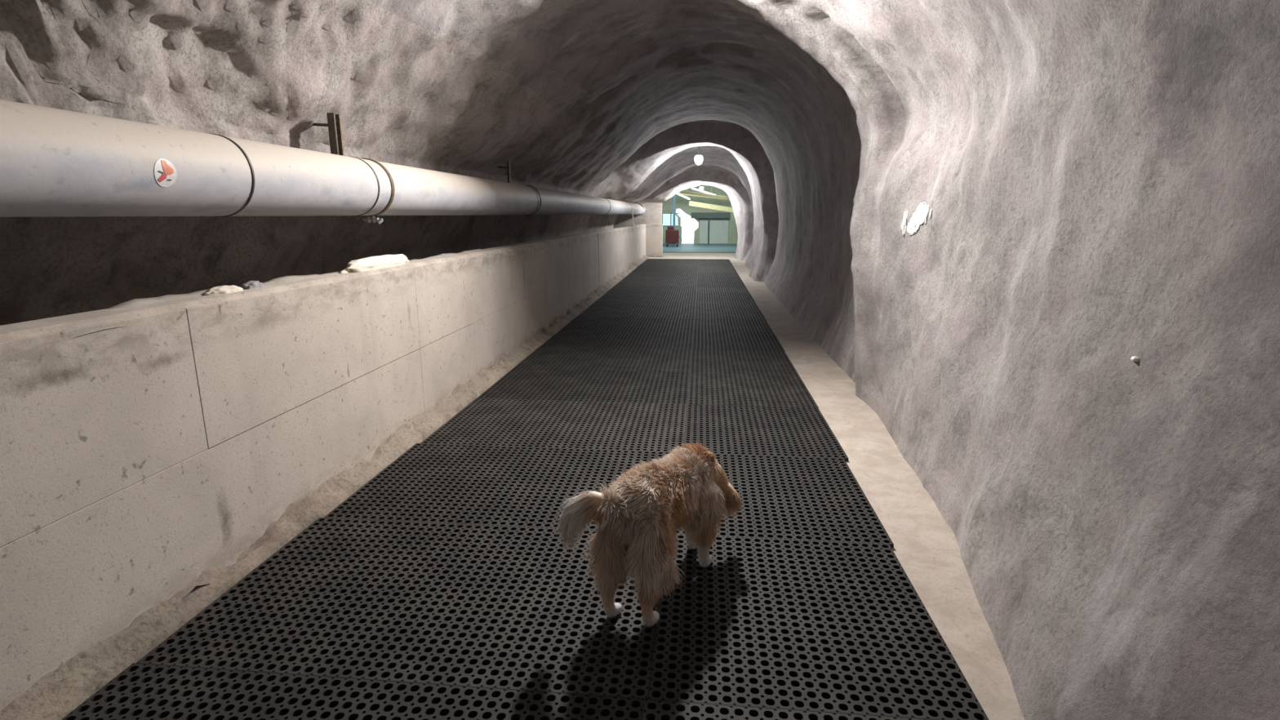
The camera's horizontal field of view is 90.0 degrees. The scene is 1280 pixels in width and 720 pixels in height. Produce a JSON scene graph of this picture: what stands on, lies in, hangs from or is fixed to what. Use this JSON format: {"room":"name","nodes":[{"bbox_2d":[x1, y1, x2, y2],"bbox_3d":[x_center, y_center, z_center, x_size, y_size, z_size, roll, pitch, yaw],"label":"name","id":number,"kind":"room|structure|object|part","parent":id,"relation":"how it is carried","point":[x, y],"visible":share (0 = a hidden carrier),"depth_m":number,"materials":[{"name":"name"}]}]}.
{"room":"underground passage","nodes":[
{"label":"underground passage","id":0,"kind":"room"},
{"bbox_2d":[0,223,645,711],"bbox_3d":[-1.189,-1.143,9.074,0.194,1.183,27.900,1,13,5],"label":"wall","id":1,"kind":"structure","parent":0,"point":[147,444],"depth_m":2.53,"materials":[{"name":"concrete"}]},
{"bbox_3d":[-1.828,0.284,1.604,0.029,0.564,1.842,1,13,5],"label":"panel","id":2,"kind":"part","parent":1,"relation":"part of","materials":[{"name":"concrete"}]},
{"bbox_3d":[-1.827,0.830,1.728,0.030,0.554,1.842,1,13,5],"label":"panel","id":3,"kind":"part","parent":1,"relation":"part of","materials":[{"name":"concrete"}]},
{"bbox_2d":[203,284,243,295],"bbox_3d":[-1.800,-0.298,2.763,0.092,0.047,0.210,2,13,11],"label":"lump","id":4,"kind":"object","parent":1,"relation":"on","point":[225,289],"visible":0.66,"depth_m":2.73,"materials":[{"name":"beige stone"}]},
{"bbox_2d":[240,280,263,289],"bbox_3d":[-1.786,-0.340,2.946,0.080,0.048,0.135,0,13,0],"label":"stone","id":5,"kind":"object","parent":1,"relation":"on","point":[251,284],"visible":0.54,"depth_m":2.92,"materials":[{"name":"grey stone"}]},
{"bbox_3d":[-1.647,-0.139,3.463,0.030,0.564,1.982,1,13,5],"label":"panel","id":6,"kind":"part","parent":1,"relation":"part of","materials":[{"name":"concrete"}]},
{"bbox_3d":[-1.649,0.407,3.587,0.026,0.554,1.982,1,13,5],"label":"panel","id":7,"kind":"part","parent":1,"relation":"part of","materials":[{"name":"concrete"}]},
{"bbox_2d":[339,253,409,273],"bbox_3d":[-1.669,-0.621,4.081,0.136,0.091,0.915,1,13,4],"label":"lump","id":8,"kind":"object","parent":1,"relation":"on","point":[378,262],"visible":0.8,"depth_m":3.95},
{"bbox_3d":[-1.504,-0.479,4.955,0.030,0.564,1.088,1,13,5],"label":"panel","id":9,"kind":"part","parent":1,"relation":"part of","materials":[{"name":"concrete"}]},
{"bbox_3d":[-1.505,0.067,5.080,0.026,0.554,1.088,1,13,5],"label":"panel","id":10,"kind":"part","parent":1,"relation":"part of","materials":[{"name":"concrete"}]},
{"bbox_3d":[-1.375,-0.784,6.300,0.027,0.564,1.678,1,13,5],"label":"panel","id":11,"kind":"part","parent":1,"relation":"part of","materials":[{"name":"concrete"}]},
{"bbox_3d":[-1.375,-0.238,6.424,0.027,0.554,1.678,1,13,5],"label":"panel","id":12,"kind":"part","parent":1,"relation":"part of","materials":[{"name":"concrete"}]},
{"bbox_3d":[-1.176,-1.246,8.329,0.033,0.564,2.498,1,13,5],"label":"panel","id":13,"kind":"part","parent":1,"relation":"part of","materials":[{"name":"concrete"}]},
{"bbox_3d":[-1.177,-0.700,8.453,0.029,0.554,2.498,1,13,5],"label":"panel","id":14,"kind":"part","parent":1,"relation":"part of","materials":[{"name":"concrete"}]},
{"bbox_3d":[-0.934,-1.820,10.853,0.028,0.564,2.698,1,13,5],"label":"panel","id":15,"kind":"part","parent":1,"relation":"part of","materials":[{"name":"concrete"}]},
{"bbox_3d":[-0.935,-1.274,10.977,0.027,0.554,2.698,1,13,5],"label":"panel","id":16,"kind":"part","parent":1,"relation":"part of","materials":[{"name":"concrete"}]},
{"bbox_3d":[-0.716,-2.328,13.085,0.034,0.564,1.898,1,13,5],"label":"panel","id":17,"kind":"part","parent":1,"relation":"part of","materials":[{"name":"concrete"}]},
{"bbox_3d":[-0.717,-1.782,13.210,0.031,0.554,1.898,1,13,5],"label":"panel","id":18,"kind":"part","parent":1,"relation":"part of","materials":[{"name":"concrete"}]},
{"bbox_3d":[-0.586,-2.638,14.445,0.029,0.564,0.898,1,13,5],"label":"panel","id":19,"kind":"part","parent":1,"relation":"part of","materials":[{"name":"concrete"}]},
{"bbox_3d":[-0.586,-2.091,14.569,0.031,0.554,0.898,1,13,5],"label":"panel","id":20,"kind":"part","parent":1,"relation":"part of","materials":[{"name":"concrete"}]},
{"bbox_3d":[-0.438,-2.991,15.998,0.026,0.564,2.298,1,13,5],"label":"panel","id":21,"kind":"part","parent":1,"relation":"part of","materials":[{"name":"concrete"}]},
{"bbox_3d":[-0.434,-2.445,16.122,0.034,0.554,2.298,1,13,5],"label":"panel","id":22,"kind":"part","parent":1,"relation":"part of","materials":[{"name":"concrete"}]},
{"bbox_3d":[-0.202,-3.543,18.425,0.028,0.564,2.698,1,13,5],"label":"panel","id":23,"kind":"part","parent":1,"relation":"part of","materials":[{"name":"concrete"}]},
{"bbox_3d":[-0.200,-2.997,18.549,0.033,0.554,2.698,1,13,5],"label":"panel","id":24,"kind":"part","parent":1,"relation":"part of","materials":[{"name":"concrete"}]},
{"bbox_3d":[0.060,-4.161,21.143,0.027,0.564,2.898,1,13,5],"label":"panel","id":25,"kind":"part","parent":1,"relation":"part of","materials":[{"name":"concrete"}]},
{"bbox_3d":[0.060,-3.615,21.267,0.027,0.554,2.898,1,13,5],"label":"panel","id":26,"kind":"part","parent":1,"relation":"part of","materials":[{"name":"concrete"}]},
{"bbox_2d":[0,0,676,608],"bbox_3d":[-1.129,-2.184,8.721,3.136,3.554,27.675,1,13,3],"label":"wall","id":27,"kind":"structure","parent":0,"point":[403,92],"depth_m":3.59,"materials":[{"name":"grey stone"}]},
{"bbox_2d":[0,99,645,224],"bbox_3d":[-0.846,-3.267,13.709,0.366,0.414,37.892,1,13,5],"label":"pipe","id":28,"kind":"object","parent":27,"relation":"attached to","point":[55,162],"visible":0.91,"depth_m":2.62,"materials":[{"name":"metal"}]},
{"bbox_2d":[312,112,346,155],"bbox_3d":[-2.058,-1.373,3.954,0.443,0.270,0.113,1,13,5],"label":"bracket","id":29,"kind":"object","parent":28,"relation":"on","point":[334,121],"visible":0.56,"depth_m":3.90,"materials":[{"name":"metal"}]},
{"bbox_3d":[-2.075,-1.448,3.920,0.411,0.045,0.018,1,13,5],"label":"tie rod","id":30,"kind":"part","parent":29,"relation":"part of","materials":[{"name":"metal"}]},
{"bbox_2d":[497,161,511,182],"bbox_3d":[-1.724,-2.171,7.461,0.433,0.270,0.062,1,13,5],"label":"bracket","id":31,"kind":"object","parent":28,"relation":"on","point":[508,166],"visible":0.62,"depth_m":7.42,"materials":[{"name":"metal"}]},
{"bbox_2d":[631,208,636,230],"bbox_3d":[-0.164,-4.098,18.599,0.064,0.602,0.714,1,13,5],"label":"cord","id":32,"kind":"object","parent":28,"relation":"hanging from","point":[632,208],"visible":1,"depth_m":18.28,"materials":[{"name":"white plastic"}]},
{"bbox_2d":[613,202,662,228],"bbox_3d":[-0.511,-4.666,22.989,2.600,1.960,0.200,1,13,5],"label":"wall","id":33,"kind":"structure","parent":0,"point":[653,213],"depth_m":22.73,"materials":[{"name":"concrete"}]},
{"bbox_2d":[645,223,662,257],"bbox_3d":[0.500,-4.248,22.729,0.600,1.150,0.300,1,13,5],"label":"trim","id":34,"kind":"structure","parent":33,"relation":"attached to","point":[654,232],"depth_m":22.58,"materials":[{"name":"concrete"}]},
{"bbox_2d":[368,0,937,193],"bbox_3d":[0.926,-3.264,8.243,5.400,1.311,27.620,1,13,5],"label":"ceiling","id":35,"kind":"structure","parent":0,"point":[657,82],"depth_m":6.45,"materials":[{"name":"stone"}]},
{"bbox_2d":[693,146,703,164],"bbox_3d":[1.381,-4.836,15.022,0.220,0.494,0.326,1,13,5],"label":"lamp","id":36,"kind":"object","parent":35,"relation":"hanging from","point":[698,158],"visible":0.98,"depth_m":14.95,"materials":[{"name":"white"}]},
{"bbox_2d":[694,155,702,164],"bbox_3d":[1.381,-4.697,15.052,0.200,0.208,0.308,1,13,5],"label":"diffuser","id":37,"kind":"object","parent":36,"relation":"attached to","point":[698,158],"depth_m":14.94,"materials":[{"name":"white plastic"}]},
{"bbox_2d":[662,185,737,244],"bbox_3d":[2.606,-7.549,32.101,6.960,3.380,0.150,1,13,5],"label":"wall","id":38,"kind":"structure","parent":0,"point":[682,202],"depth_m":32.01,"materials":[{"name":"green paint"}]},
{"bbox_2d":[662,213,679,226],"bbox_3d":[1.558,-7.078,32.284,0.800,0.660,0.050,1,13,5],"label":"window","id":39,"kind":"structure","parent":38,"relation":"in","point":[667,217],"depth_m":32.28,"materials":[{"name":"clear glass"}]},
{"bbox_3d":[1.349,-7.073,32.305,0.380,0.620,0.012,1,13,5],"label":"pane","id":40,"kind":"part","parent":39,"relation":"part of","materials":[{"name":"blue glass"}]},
{"bbox_3d":[1.748,-7.064,32.269,0.340,0.620,0.012,1,13,5],"label":"pane","id":41,"kind":"part","parent":39,"relation":"part of","materials":[{"name":"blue glass"}]},
{"bbox_2d":[691,212,729,217],"bbox_3d":[3.504,-7.204,31.892,1.900,0.280,0.100,1,13,5],"label":"door frame","id":42,"kind":"structure","parent":38,"relation":"attached to","point":[694,215],"depth_m":31.84,"materials":[{"name":"metal"}]},
{"bbox_2d":[697,218,729,244],"bbox_3d":[3.692,-6.462,32.146,1.550,1.240,0.070,1,13,5],"label":"door","id":43,"kind":"structure","parent":38,"relation":"in","point":[716,232],"depth_m":32.11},
{"bbox_2d":[662,243,737,253],"bbox_3d":[2.261,-4.992,28.931,6.960,0.200,7.600,1,13,5],"label":"floor","id":44,"kind":"structure","parent":0,"point":[683,247],"depth_m":27.85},
{"bbox_2d":[665,226,681,246],"bbox_3d":[1.561,-5.692,29.457,0.740,0.928,0.580,1,13,5],"label":"machine","id":45,"kind":"object","parent":44,"relation":"on","point":[672,235],"visible":1,"depth_m":29.24,"materials":[{"name":"red paint"}]},
{"bbox_2d":[666,226,674,230],"bbox_3d":[1.411,-6.060,29.388,0.300,0.180,0.300,1,13,5],"label":"hood","id":46,"kind":"object","parent":45,"relation":"attached to","point":[669,228],"depth_m":29.24,"materials":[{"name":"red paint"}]},
{"bbox_2d":[671,194,676,245],"bbox_3d":[1.615,-6.727,30.247,0.200,2.600,0.160,1,13,5],"label":"column","id":47,"kind":"structure","parent":44,"relation":"on","point":[673,209],"depth_m":30.14,"materials":[{"name":"blue metal"}]},
{"bbox_2d":[678,191,728,199],"bbox_3d":[3.491,-7.839,30.739,3.465,0.488,0.100,-1,13,-5],"label":"trim","id":48,"kind":"structure","parent":0,"point":[679,192],"depth_m":30.64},
{"bbox_2d":[680,191,728,199],"bbox_3d":[3.218,-6.735,26.381,3.211,0.468,0.100,-2,13,-9],"label":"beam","id":49,"kind":"structure","parent":0,"point":[681,192],"depth_m":26.23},
{"bbox_2d":[688,200,733,212],"bbox_3d":[3.597,-7.107,29.865,2.749,0.606,0.100,-3,13,-11],"label":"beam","id":50,"kind":"structure","parent":0,"point":[691,203],"depth_m":29.74,"materials":[{"name":"yellow metal"}]},
{"bbox_2d":[420,252,1024,719],"bbox_3d":[0.473,-0.859,10.420,7.200,0.001,30.700,1,13,5],"label":"floor","id":51,"kind":"structure","parent":0,"point":[926,547],"depth_m":3.28,"materials":[{"name":"concrete"}]},
{"bbox_2d":[0,254,648,719],"bbox_3d":[-0.799,-1.179,11.498,0.146,0.138,22.295,1,13,5],"label":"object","id":52,"kind":"object","parent":51,"relation":"on","point":[55,695],"visible":1,"depth_m":2.64,"materials":[{"name":"beige concrete"}]},
{"bbox_2d":[61,662,644,719],"bbox_3d":[-0.883,1.147,1.537,1.702,0.018,1.049,1,13,5],"label":"rubber mat","id":53,"kind":"object","parent":51,"relation":"on","point":[141,691],"visible":1,"depth_m":1.96,"materials":[{"name":"black rubber"}]},
{"bbox_2d":[136,517,658,700],"bbox_3d":[-0.774,0.915,2.554,1.702,0.018,1.049,1,13,5],"label":"rubber mat","id":54,"kind":"object","parent":51,"relation":"on","point":[466,605],"visible":0.94,"depth_m":2.37,"materials":[{"name":"black rubber"}]},
{"bbox_2d":[324,443,673,529],"bbox_3d":[-0.655,0.683,3.571,1.702,0.018,1.049,1,13,5],"label":"rubber mat","id":55,"kind":"object","parent":51,"relation":"on","point":[440,483],"visible":0.79,"depth_m":3.54,"materials":[{"name":"black rubber"}]},
{"bbox_2d":[421,398,686,452],"bbox_3d":[-0.529,0.453,4.588,1.702,0.018,1.049,1,13,5],"label":"rubber mat","id":56,"kind":"object","parent":51,"relation":"on","point":[574,424],"visible":0.98,"depth_m":4.50,"materials":[{"name":"black rubber"}]},
{"bbox_2d":[476,368,689,405],"bbox_3d":[-0.426,0.221,5.606,1.702,0.018,1.049,1,13,5],"label":"rubber mat","id":57,"kind":"object","parent":51,"relation":"on","point":[522,384],"visible":0.97,"depth_m":5.53,"materials":[{"name":"black rubber"}]},
{"bbox_2d":[513,346,691,372],"bbox_3d":[-0.328,-0.012,6.624,1.702,0.018,1.049,1,13,5],"label":"rubber mat","id":58,"kind":"object","parent":51,"relation":"on","point":[677,360],"visible":0.97,"depth_m":6.55,"materials":[{"name":"black rubber"}]},
{"bbox_2d":[541,329,693,349],"bbox_3d":[-0.224,-0.242,7.643,1.702,0.018,1.049,1,13,5],"label":"rubber mat","id":59,"kind":"object","parent":51,"relation":"on","point":[563,338],"visible":0.98,"depth_m":7.58,"materials":[{"name":"black rubber"}]},
{"bbox_2d":[561,317,693,332],"bbox_3d":[-0.126,-0.473,8.662,1.702,0.018,1.049,1,13,5],"label":"rubber mat","id":60,"kind":"object","parent":51,"relation":"on","point":[667,325],"visible":0.98,"depth_m":8.61,"materials":[{"name":"black rubber"}]},
{"bbox_2d":[576,306,695,319],"bbox_3d":[-0.022,-0.707,9.680,1.702,0.018,1.049,1,13,5],"label":"rubber mat","id":61,"kind":"object","parent":51,"relation":"on","point":[591,312],"visible":0.99,"depth_m":9.64,"materials":[{"name":"black rubber"}]},
{"bbox_2d":[589,298,695,308],"bbox_3d":[0.071,-0.938,10.699,1.702,0.018,1.049,1,13,5],"label":"rubber mat","id":62,"kind":"object","parent":51,"relation":"on","point":[613,303],"visible":0.98,"depth_m":10.71,"materials":[{"name":"black rubber"}]},
{"bbox_2d":[599,291,696,299],"bbox_3d":[0.175,-1.170,11.717,1.702,0.018,1.049,1,13,5],"label":"rubber mat","id":63,"kind":"object","parent":51,"relation":"on","point":[609,295],"visible":0.97,"depth_m":11.67,"materials":[{"name":"black rubber"}]},
{"bbox_2d":[608,285,696,293],"bbox_3d":[0.270,-1.402,12.736,1.702,0.018,1.049,1,13,5],"label":"rubber mat","id":64,"kind":"object","parent":51,"relation":"on","point":[615,288],"visible":0.98,"depth_m":12.69,"materials":[{"name":"black rubber"}]},
{"bbox_2d":[615,280,697,286],"bbox_3d":[0.366,-1.633,13.755,1.702,0.018,1.049,1,13,5],"label":"rubber mat","id":65,"kind":"object","parent":51,"relation":"on","point":[646,283],"visible":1,"depth_m":13.74,"materials":[{"name":"black rubber"}]},
{"bbox_2d":[621,276,697,281],"bbox_3d":[0.465,-1.864,14.774,1.702,0.018,1.049,1,13,5],"label":"rubber mat","id":66,"kind":"object","parent":51,"relation":"on","point":[626,278],"visible":0.94,"depth_m":14.79,"materials":[{"name":"black rubber"}]},
{"bbox_2d":[626,272,697,276],"bbox_3d":[0.564,-2.096,15.793,1.702,0.018,1.049,1,13,5],"label":"rubber mat","id":67,"kind":"object","parent":51,"relation":"on","point":[631,274],"visible":0.94,"depth_m":15.79,"materials":[{"name":"black rubber"}]},
{"bbox_2d":[631,269,697,273],"bbox_3d":[0.662,-2.328,16.812,1.702,0.018,1.049,1,13,5],"label":"rubber mat","id":68,"kind":"object","parent":51,"relation":"on","point":[694,271],"visible":0.94,"depth_m":16.72,"materials":[{"name":"black rubber"}]},
{"bbox_2d":[635,266,697,269],"bbox_3d":[0.760,-2.561,17.830,1.702,0.018,1.049,1,13,5],"label":"rubber mat","id":69,"kind":"object","parent":51,"relation":"on","point":[638,267],"visible":0.94,"depth_m":17.71,"materials":[{"name":"black rubber"}]},
{"bbox_2d":[639,263,697,266],"bbox_3d":[0.859,-2.792,18.849,1.702,0.018,1.049,1,13,5],"label":"rubber mat","id":70,"kind":"object","parent":51,"relation":"on","point":[641,264],"visible":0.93,"depth_m":18.85,"materials":[{"name":"black rubber"}]},
{"bbox_2d":[642,261,698,263],"bbox_3d":[0.957,-3.023,19.868,1.702,0.018,1.049,1,13,5],"label":"rubber mat","id":71,"kind":"object","parent":51,"relation":"on","point":[644,262],"visible":0.9,"depth_m":19.82,"materials":[{"name":"black rubber"}]},
{"bbox_2d":[644,258,698,261],"bbox_3d":[1.056,-3.256,20.886,1.702,0.018,1.049,1,13,5],"label":"rubber mat","id":72,"kind":"object","parent":51,"relation":"on","point":[647,260],"visible":0.97,"depth_m":20.86,"materials":[{"name":"black rubber"}]},
{"bbox_2d":[698,258,729,261],"bbox_3d":[2.405,-3.226,20.759,1.006,0.018,1.049,1,13,5],"label":"rubber mat","id":73,"kind":"object","parent":51,"relation":"on","point":[700,260],"visible":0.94,"depth_m":20.88,"materials":[{"name":"black rubber"}]},
{"bbox_2d":[697,261,731,263],"bbox_3d":[2.306,-2.996,19.740,1.006,0.018,1.049,1,13,5],"label":"rubber mat","id":74,"kind":"object","parent":51,"relation":"on","point":[700,262],"visible":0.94,"depth_m":19.79,"materials":[{"name":"black rubber"}]},
{"bbox_2d":[697,263,733,266],"bbox_3d":[2.208,-2.763,18.721,1.006,0.018,1.049,1,13,5],"label":"rubber mat","id":75,"kind":"object","parent":51,"relation":"on","point":[699,264],"visible":0.9,"depth_m":18.57,"materials":[{"name":"black rubber"}]},
{"bbox_2d":[697,266,735,270],"bbox_3d":[2.109,-2.531,17.702,1.006,0.018,1.049,1,13,5],"label":"rubber mat","id":76,"kind":"object","parent":51,"relation":"on","point":[699,267],"visible":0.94,"depth_m":17.70,"materials":[{"name":"black rubber"}]},
{"bbox_2d":[697,269,737,273],"bbox_3d":[2.011,-2.299,16.684,1.006,0.018,1.049,1,13,5],"label":"rubber mat","id":77,"kind":"object","parent":51,"relation":"on","point":[700,271],"visible":0.95,"depth_m":16.69,"materials":[{"name":"black rubber"}]},
{"bbox_2d":[697,273,739,277],"bbox_3d":[1.912,-2.067,15.665,1.006,0.018,1.049,1,13,5],"label":"rubber mat","id":78,"kind":"object","parent":51,"relation":"on","point":[708,275],"visible":0.93,"depth_m":15.59,"materials":[{"name":"black rubber"}]},
{"bbox_2d":[697,276,742,281],"bbox_3d":[1.814,-1.835,14.646,1.006,0.018,1.049,1,13,5],"label":"rubber mat","id":79,"kind":"object","parent":51,"relation":"on","point":[699,278],"visible":0.94,"depth_m":14.61,"materials":[{"name":"black rubber"}]},
{"bbox_2d":[696,281,746,287],"bbox_3d":[1.715,-1.605,13.627,1.006,0.018,1.049,1,13,5],"label":"rubber mat","id":80,"kind":"object","parent":51,"relation":"on","point":[717,284],"visible":0.98,"depth_m":13.57,"materials":[{"name":"black rubber"}]},
{"bbox_2d":[696,286,749,293],"bbox_3d":[1.619,-1.371,12.609,1.006,0.018,1.049,1,13,5],"label":"rubber mat","id":81,"kind":"object","parent":51,"relation":"on","point":[699,289],"visible":0.93,"depth_m":12.56,"materials":[{"name":"black rubber"}]},
{"bbox_2d":[696,293,754,300],"bbox_3d":[1.523,-1.141,11.589,1.006,0.018,1.049,1,13,5],"label":"rubber mat","id":82,"kind":"object","parent":51,"relation":"on","point":[704,296],"visible":0.94,"depth_m":11.55,"materials":[{"name":"black rubber"}]},
{"bbox_2d":[695,299,759,309],"bbox_3d":[1.420,-0.909,10.571,1.006,0.018,1.049,1,13,5],"label":"rubber mat","id":83,"kind":"object","parent":51,"relation":"on","point":[700,304],"visible":0.97,"depth_m":10.51,"materials":[{"name":"black rubber"}]},
{"bbox_2d":[694,308,766,319],"bbox_3d":[1.326,-0.678,9.552,1.006,0.018,1.049,1,13,5],"label":"rubber mat","id":84,"kind":"object","parent":51,"relation":"on","point":[700,313],"visible":0.99,"depth_m":9.49,"materials":[{"name":"black rubber"}]},
{"bbox_2d":[693,319,773,333],"bbox_3d":[1.223,-0.445,8.534,1.006,0.018,1.049,1,13,5],"label":"rubber mat","id":85,"kind":"object","parent":51,"relation":"on","point":[719,326],"visible":0.96,"depth_m":8.52,"materials":[{"name":"black rubber"}]},
{"bbox_2d":[692,332,784,351],"bbox_3d":[1.124,-0.215,7.515,1.006,0.018,1.049,1,13,5],"label":"rubber mat","id":86,"kind":"object","parent":51,"relation":"on","point":[701,340],"visible":0.98,"depth_m":7.47,"materials":[{"name":"black rubber"}]},
{"bbox_2d":[689,349,798,374],"bbox_3d":[1.021,0.018,6.497,1.006,0.018,1.049,1,13,5],"label":"rubber mat","id":87,"kind":"object","parent":51,"relation":"on","point":[753,362],"visible":0.94,"depth_m":6.45,"materials":[{"name":"black rubber"}]},
{"bbox_2d":[687,372,818,408],"bbox_3d":[0.922,0.249,5.478,1.006,0.018,1.049,1,13,5],"label":"rubber mat","id":88,"kind":"object","parent":51,"relation":"on","point":[786,390],"visible":0.99,"depth_m":5.40,"materials":[{"name":"black rubber"}]},
{"bbox_2d":[684,404,848,461],"bbox_3d":[0.820,0.482,4.460,1.006,0.018,1.049,1,13,5],"label":"rubber mat","id":89,"kind":"object","parent":51,"relation":"on","point":[753,430],"visible":0.94,"depth_m":4.40,"materials":[{"name":"black rubber"}]},
{"bbox_2d":[673,453,893,547],"bbox_3d":[0.694,0.714,3.444,1.006,0.018,1.049,1,13,5],"label":"rubber mat","id":90,"kind":"object","parent":51,"relation":"on","point":[783,497],"visible":0.7,"depth_m":3.31,"materials":[{"name":"black rubber"}]},
{"bbox_2d":[642,699,933,719],"bbox_3d":[0.466,1.176,1.409,1.006,0.018,1.049,1,13,5],"label":"rubber mat","id":91,"kind":"object","parent":51,"relation":"on","point":[652,709],"visible":1,"depth_m":1.91,"materials":[{"name":"black rubber"}]},
{"bbox_2d":[648,533,988,719],"bbox_3d":[0.574,0.944,2.426,1.006,0.018,1.049,1,13,5],"label":"rubber mat","id":92,"kind":"object","parent":51,"relation":"on","point":[839,627],"visible":0.95,"depth_m":2.25,"materials":[{"name":"black rubber"}]},
{"bbox_2d":[551,440,742,626],"bbox_3d":[0.127,0.625,2.495,0.422,0.569,0.926,12,17,42],"label":"dog","id":93,"kind":"object","parent":92,"relation":"on","point":[638,517],"visible":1,"depth_m":2.26},
{"bbox_2d":[724,0,1279,719],"bbox_3d":[1.973,-2.149,8.442,2.235,3.455,27.692,2,13,8],"label":"wall","id":94,"kind":"structure","parent":0,"point":[1100,180],"depth_m":2.23,"materials":[{"name":"stone"}]},
{"bbox_2d":[901,201,932,236],"bbox_3d":[1.800,-0.908,4.138,0.051,0.220,0.413,-1,13,-3],"label":"crust","id":95,"kind":"object","parent":94,"relation":"attached to","point":[918,217],"visible":1,"depth_m":4.15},
{"bbox_2d":[1130,355,1139,361],"bbox_3d":[1.544,-0.005,1.993,0.026,0.015,0.033,1,13,5],"label":"pebble","id":96,"kind":"object","parent":94,"relation":"attached to","point":[1134,358],"visible":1,"depth_m":1.99,"materials":[{"name":"white stone"}]},
{"label":"ceiling","id":97,"kind":"structure","parent":0,"visible":0},
{"bbox_2d":[675,192,689,199],"bbox_3d":[1.853,-7.737,28.243,0.070,1.323,1.579,-5,14,-21],"label":"lamp","id":98,"kind":"object","parent":97,"relation":"hanging from","point":[677,193],"visible":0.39,"depth_m":28.15,"materials":[{"name":"white"}]},
{"bbox_2d":[691,187,715,195],"bbox_3d":[2.771,-7.724,27.848,0.070,1.173,1.576,-9,15,-33],"label":"lamp","id":99,"kind":"object","parent":97,"relation":"hanging from","point":[694,188],"visible":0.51,"depth_m":27.91,"materials":[{"name":"white"}]}
]}

